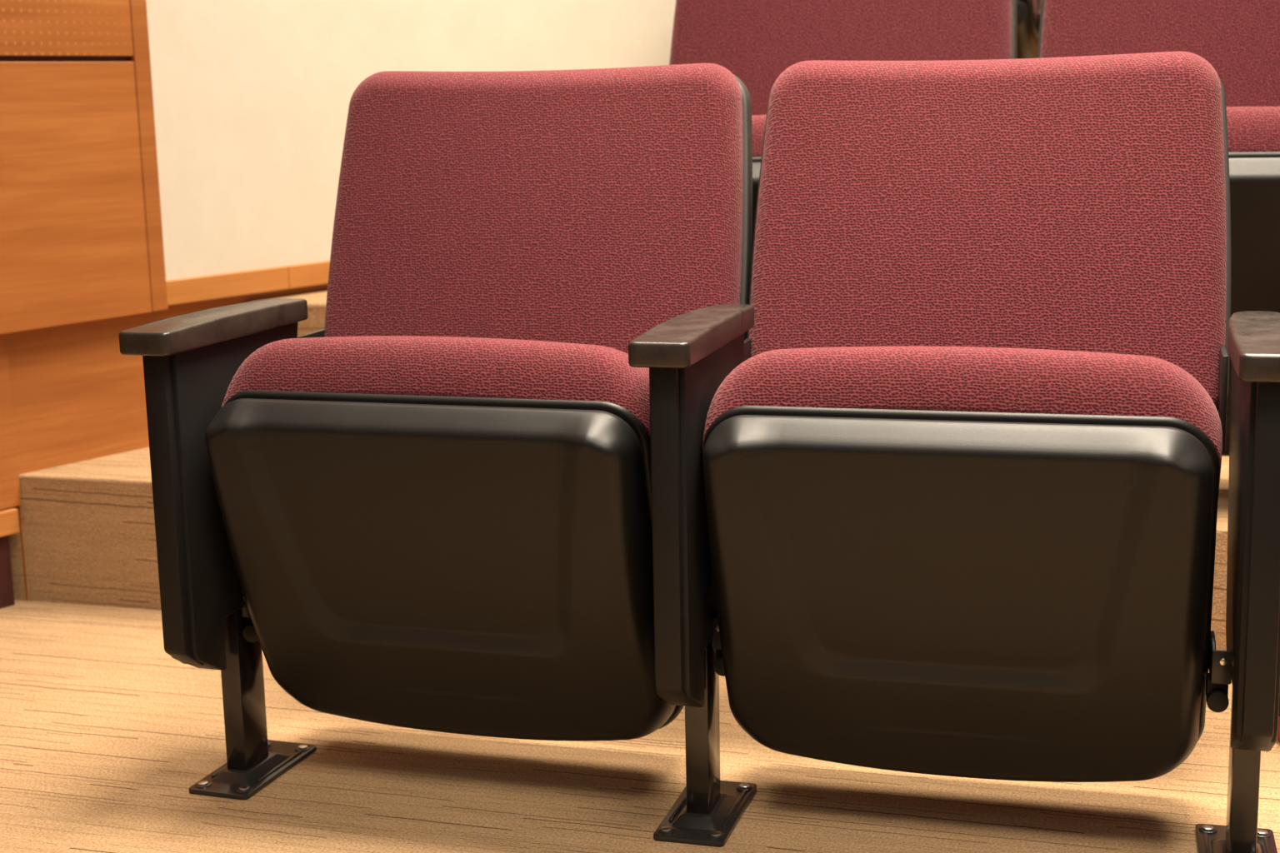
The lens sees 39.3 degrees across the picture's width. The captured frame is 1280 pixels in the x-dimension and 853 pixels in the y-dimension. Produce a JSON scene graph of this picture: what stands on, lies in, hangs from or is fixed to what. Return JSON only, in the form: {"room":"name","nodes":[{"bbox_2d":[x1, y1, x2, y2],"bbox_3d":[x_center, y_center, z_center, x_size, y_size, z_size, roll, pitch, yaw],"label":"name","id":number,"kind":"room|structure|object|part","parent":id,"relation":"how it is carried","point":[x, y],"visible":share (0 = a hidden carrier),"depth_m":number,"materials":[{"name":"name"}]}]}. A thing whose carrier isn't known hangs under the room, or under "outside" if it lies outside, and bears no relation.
{"room":"auditorium","nodes":[
{"label":"auditorium","id":0,"kind":"room"},
{"bbox_2d":[0,0,133,56],"bbox_3d":[-2.187,-1.217,0.815,0.110,2.048,4.700,6,13,33],"label":"wall","id":1,"kind":"structure","parent":0,"point":[27,27],"depth_m":2.78,"materials":[{"name":"brown wood"}]},
{"bbox_2d":[0,61,151,334],"bbox_3d":[-2.161,-0.003,1.045,0.110,0.408,4.700,6,13,33],"label":"wall panel","id":2,"kind":"object","parent":1,"relation":"attached to","point":[73,246],"visible":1,"depth_m":2.81,"materials":[{"name":"brown wood"}]},
{"bbox_2d":[129,0,167,311],"bbox_3d":[-0.874,-1.407,2.784,0.120,2.464,0.034,6,13,33],"label":"trim","id":3,"kind":"structure","parent":1,"relation":"attached to","point":[141,57],"depth_m":2.93,"materials":[{"name":"brown wood"}]},
{"bbox_2d":[243,290,327,336],"bbox_3d":[-1.442,0.000,3.557,2.580,0.548,0.255,2,11,16],"label":"step","id":4,"kind":"structure","parent":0,"point":[317,301],"depth_m":3.13,"materials":[{"name":"beige wood"}]},
{"bbox_2d":[0,0,675,601],"bbox_3d":[-0.998,-1.110,2.670,0.088,3.000,9.000,7,13,36],"label":"wall","id":5,"kind":"structure","parent":0,"point":[252,98],"depth_m":3.13,"materials":[{"name":"paint"}]},
{"bbox_2d":[0,535,14,609],"bbox_3d":[-2.326,0.605,1.112,0.080,0.167,4.412,7,13,36],"label":"baseboard","id":6,"kind":"structure","parent":5,"relation":"attached to","point":[7,595],"depth_m":2.82,"materials":[{"name":"red rubber"}]},
{"bbox_2d":[0,507,19,537],"bbox_3d":[-2.313,0.504,1.090,0.080,0.039,4.424,7,13,36],"label":"trim","id":7,"kind":"structure","parent":5,"relation":"attached to","point":[9,522],"depth_m":2.80,"materials":[{"name":"brown wood"}]},
{"bbox_2d":[0,55,129,61],"bbox_3d":[-2.168,-0.207,1.008,0.100,0.010,4.697,6,13,33],"label":"trim","id":8,"kind":"structure","parent":5,"relation":"attached to","point":[2,58],"depth_m":2.79,"materials":[{"name":"black rubber"}]},
{"bbox_2d":[165,260,329,305],"bbox_3d":[0.432,-0.572,4.703,0.080,0.040,4.272,7,13,36],"label":"trim","id":9,"kind":"structure","parent":5,"relation":"attached to","point":[264,280],"depth_m":3.13,"materials":[{"name":"brown wood"}]},
{"bbox_2d":[8,447,1232,683],"bbox_3d":[1.194,0.241,2.580,8.200,0.326,0.696,2,11,16],"label":"step","id":10,"kind":"structure","parent":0,"point":[88,526],"depth_m":2.81,"materials":[{"name":"beige light oak wood"}]},
{"bbox_3d":[-0.029,-0.192,2.610,0.079,0.548,0.310,2,11,17],"label":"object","id":11,"kind":"object","parent":10,"relation":"on","visible":0},
{"bbox_2d":[669,0,1016,266],"bbox_3d":[0.259,-0.357,2.605,0.535,0.762,0.494,2,11,16],"label":"seat","id":12,"kind":"object","parent":11,"relation":"attached to","point":[757,41],"visible":0.09,"depth_m":2.68,"materials":[{"name":"fabric"}]},
{"bbox_2d":[751,115,766,156],"bbox_3d":[0.243,-0.224,2.567,0.501,0.444,0.249,2,11,16],"label":"seat cushion","id":13,"kind":"object","parent":12,"relation":"on","point":[758,122],"depth_m":2.44,"materials":[{"name":"red fabric"}]},
{"bbox_3d":[0.296,-0.561,2.708,0.524,0.402,0.152,2,11,16],"label":"backrest","id":14,"kind":"part","parent":12,"relation":"part of","materials":[{"name":"red fabric"}]},
{"bbox_2d":[0,600,1279,852],"bbox_3d":[0.413,0.862,-0.049,8.200,0.120,4.924,2,11,16],"label":"floor","id":15,"kind":"structure","parent":0,"point":[106,735],"depth_m":2.05,"materials":[{"name":"beige light oak wood"}]},
{"bbox_2d":[118,298,316,799],"bbox_3d":[-0.465,0.140,2.061,0.078,0.548,0.310,2,11,19],"label":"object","id":16,"kind":"object","parent":15,"relation":"on","point":[191,361],"visible":0.82,"depth_m":1.97,"materials":[{"name":"black metal"}]},
{"bbox_3d":[-0.471,-0.116,2.012,0.062,0.028,0.310,2,11,19],"label":"armrest","id":17,"kind":"part","parent":16,"relation":"part of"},
{"bbox_3d":[-0.463,0.078,2.058,0.037,0.370,0.262,2,11,19],"label":"panel","id":18,"kind":"part","parent":16,"relation":"part of","materials":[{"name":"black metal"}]},
{"bbox_3d":[-0.463,0.300,2.088,0.026,0.200,0.052,2,11,19],"label":"leg","id":19,"kind":"part","parent":16,"relation":"part of","materials":[{"name":"black paint"}]},
{"bbox_3d":[-0.456,0.400,2.119,0.078,0.016,0.167,2,11,19],"label":"foot plate","id":20,"kind":"part","parent":16,"relation":"part of","materials":[{"name":"black metal"}]},
{"bbox_2d":[205,63,752,741],"bbox_3d":[-0.172,-0.024,2.054,0.535,0.762,0.494,2,11,17],"label":"seat","id":21,"kind":"object","parent":15,"relation":"on","point":[434,498],"visible":0.9,"depth_m":1.96,"materials":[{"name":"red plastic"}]},
{"bbox_2d":[221,335,649,437],"bbox_3d":[-0.188,0.108,2.017,0.501,0.444,0.249,2,11,17],"label":"seat cushion","id":22,"kind":"object","parent":21,"relation":"on","point":[453,371],"depth_m":1.86,"materials":[{"name":"red fabric"}]},
{"bbox_3d":[-0.133,-0.228,2.157,0.524,0.402,0.152,2,11,17],"label":"backrest","id":23,"kind":"part","parent":21,"relation":"part of","materials":[{"name":"red fabric"}]},
{"bbox_2d":[628,304,756,847],"bbox_3d":[0.065,0.158,1.908,0.079,0.548,0.310,2,11,16],"label":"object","id":24,"kind":"object","parent":15,"relation":"on","point":[687,356],"visible":0.92,"depth_m":1.80,"materials":[{"name":"black metal"}]},
{"bbox_3d":[0.059,-0.098,1.859,0.062,0.028,0.310,2,11,16],"label":"armrest","id":25,"kind":"part","parent":24,"relation":"part of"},
{"bbox_3d":[0.066,0.096,1.905,0.037,0.370,0.262,2,11,16],"label":"panel","id":26,"kind":"part","parent":24,"relation":"part of","materials":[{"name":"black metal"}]},
{"bbox_3d":[0.068,0.318,1.935,0.026,0.200,0.052,2,11,16],"label":"leg","id":27,"kind":"part","parent":24,"relation":"part of","materials":[{"name":"black paint"}]},
{"bbox_3d":[0.073,0.417,1.966,0.078,0.016,0.167,2,11,16],"label":"foot plate","id":28,"kind":"part","parent":24,"relation":"part of","materials":[{"name":"black metal"}]},
{"bbox_2d":[702,51,1230,782],"bbox_3d":[0.349,-0.007,1.904,0.535,0.762,0.494,2,11,15],"label":"seat","id":29,"kind":"object","parent":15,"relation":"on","point":[962,456],"visible":1,"depth_m":1.81,"materials":[{"name":"fabric"}]},
{"bbox_2d":[702,346,1222,502],"bbox_3d":[0.335,0.126,1.866,0.501,0.444,0.249,2,11,15],"label":"seat cushion","id":30,"kind":"object","parent":29,"relation":"on","point":[942,383],"depth_m":1.72,"materials":[{"name":"red fabric"}]},
{"bbox_3d":[0.384,-0.211,2.008,0.524,0.402,0.152,2,11,15],"label":"backrest","id":31,"kind":"part","parent":29,"relation":"part of","materials":[{"name":"red fabric"}]},
{"bbox_2d":[1195,311,1279,852],"bbox_3d":[0.598,0.176,1.754,0.079,0.548,0.310,2,11,14],"label":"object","id":32,"kind":"object","parent":15,"relation":"on","point":[1251,660],"visible":1,"depth_m":1.64,"materials":[{"name":"metal"}]},
{"bbox_3d":[0.606,0.435,1.812,0.078,0.016,0.167,2,11,14],"label":"foot plate","id":33,"kind":"part","parent":32,"relation":"part of","materials":[{"name":"black metal"}]},
{"bbox_3d":[0.601,0.336,1.781,0.026,0.200,0.052,2,11,14],"label":"leg","id":34,"kind":"part","parent":32,"relation":"part of","materials":[{"name":"black paint"}]},
{"bbox_3d":[0.599,0.113,1.751,0.037,0.370,0.262,2,11,14],"label":"panel","id":35,"kind":"part","parent":32,"relation":"part of","materials":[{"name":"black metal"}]},
{"bbox_3d":[0.593,-0.080,1.705,0.062,0.028,0.310,2,11,14],"label":"armrest","id":36,"kind":"part","parent":32,"relation":"part of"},
{"bbox_2d":[1276,716,1279,742],"bbox_3d":[0.898,0.178,2.103,0.294,0.402,0.143,1,11,10],"label":"seat","id":37,"kind":"object","parent":15,"relation":"on","point":[1278,730],"visible":0.02,"depth_m":2.13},
{"bbox_3d":[2.938,-0.628,4.550,6.000,0.387,2.850,2,11,16],"label":"floor","id":38,"kind":"structure","parent":0,"visible":0},
{"bbox_3d":[0.336,-0.921,3.876,0.079,0.548,0.310,2,11,16],"label":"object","id":39,"kind":"object","parent":38,"relation":"on","visible":0},
{"bbox_2d":[1016,0,1041,59],"bbox_3d":[0.603,-1.102,3.803,0.535,0.703,0.628,2,11,16],"label":"seat","id":40,"kind":"object","parent":39,"relation":"attached to","point":[1028,12],"visible":0.06,"depth_m":3.62,"materials":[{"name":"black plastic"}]},
{"bbox_2d":[1032,0,1039,27],"bbox_3d":[0.586,-0.898,3.771,0.501,0.200,0.483,2,11,16],"label":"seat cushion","id":41,"kind":"object","parent":40,"relation":"on","point":[1035,2],"depth_m":3.66,"materials":[{"name":"red fabric"}]},
{"bbox_3d":[0.506,-0.174,2.455,0.079,0.548,0.310,2,11,16],"label":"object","id":42,"kind":"object","parent":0,"visible":0},
{"bbox_2d":[1036,0,1279,456],"bbox_3d":[0.801,-0.339,2.448,0.535,0.762,0.494,2,11,16],"label":"seat","id":43,"kind":"object","parent":42,"relation":"attached to","point":[1240,39],"visible":0.25,"depth_m":2.52,"materials":[{"name":"red woven fabric"},{"name":"black plastic"}]},
{"bbox_3d":[0.837,-0.543,2.552,0.524,0.402,0.152,2,11,16],"label":"backrest","id":44,"kind":"part","parent":43,"relation":"part of","materials":[{"name":"red fabric"}]},
{"bbox_2d":[1226,106,1279,151],"bbox_3d":[0.787,-0.206,2.410,0.501,0.444,0.249,2,11,16],"label":"seat cushion","id":45,"kind":"object","parent":43,"relation":"on","point":[1249,128],"depth_m":2.26,"materials":[{"name":"red fabric"}]}
]}

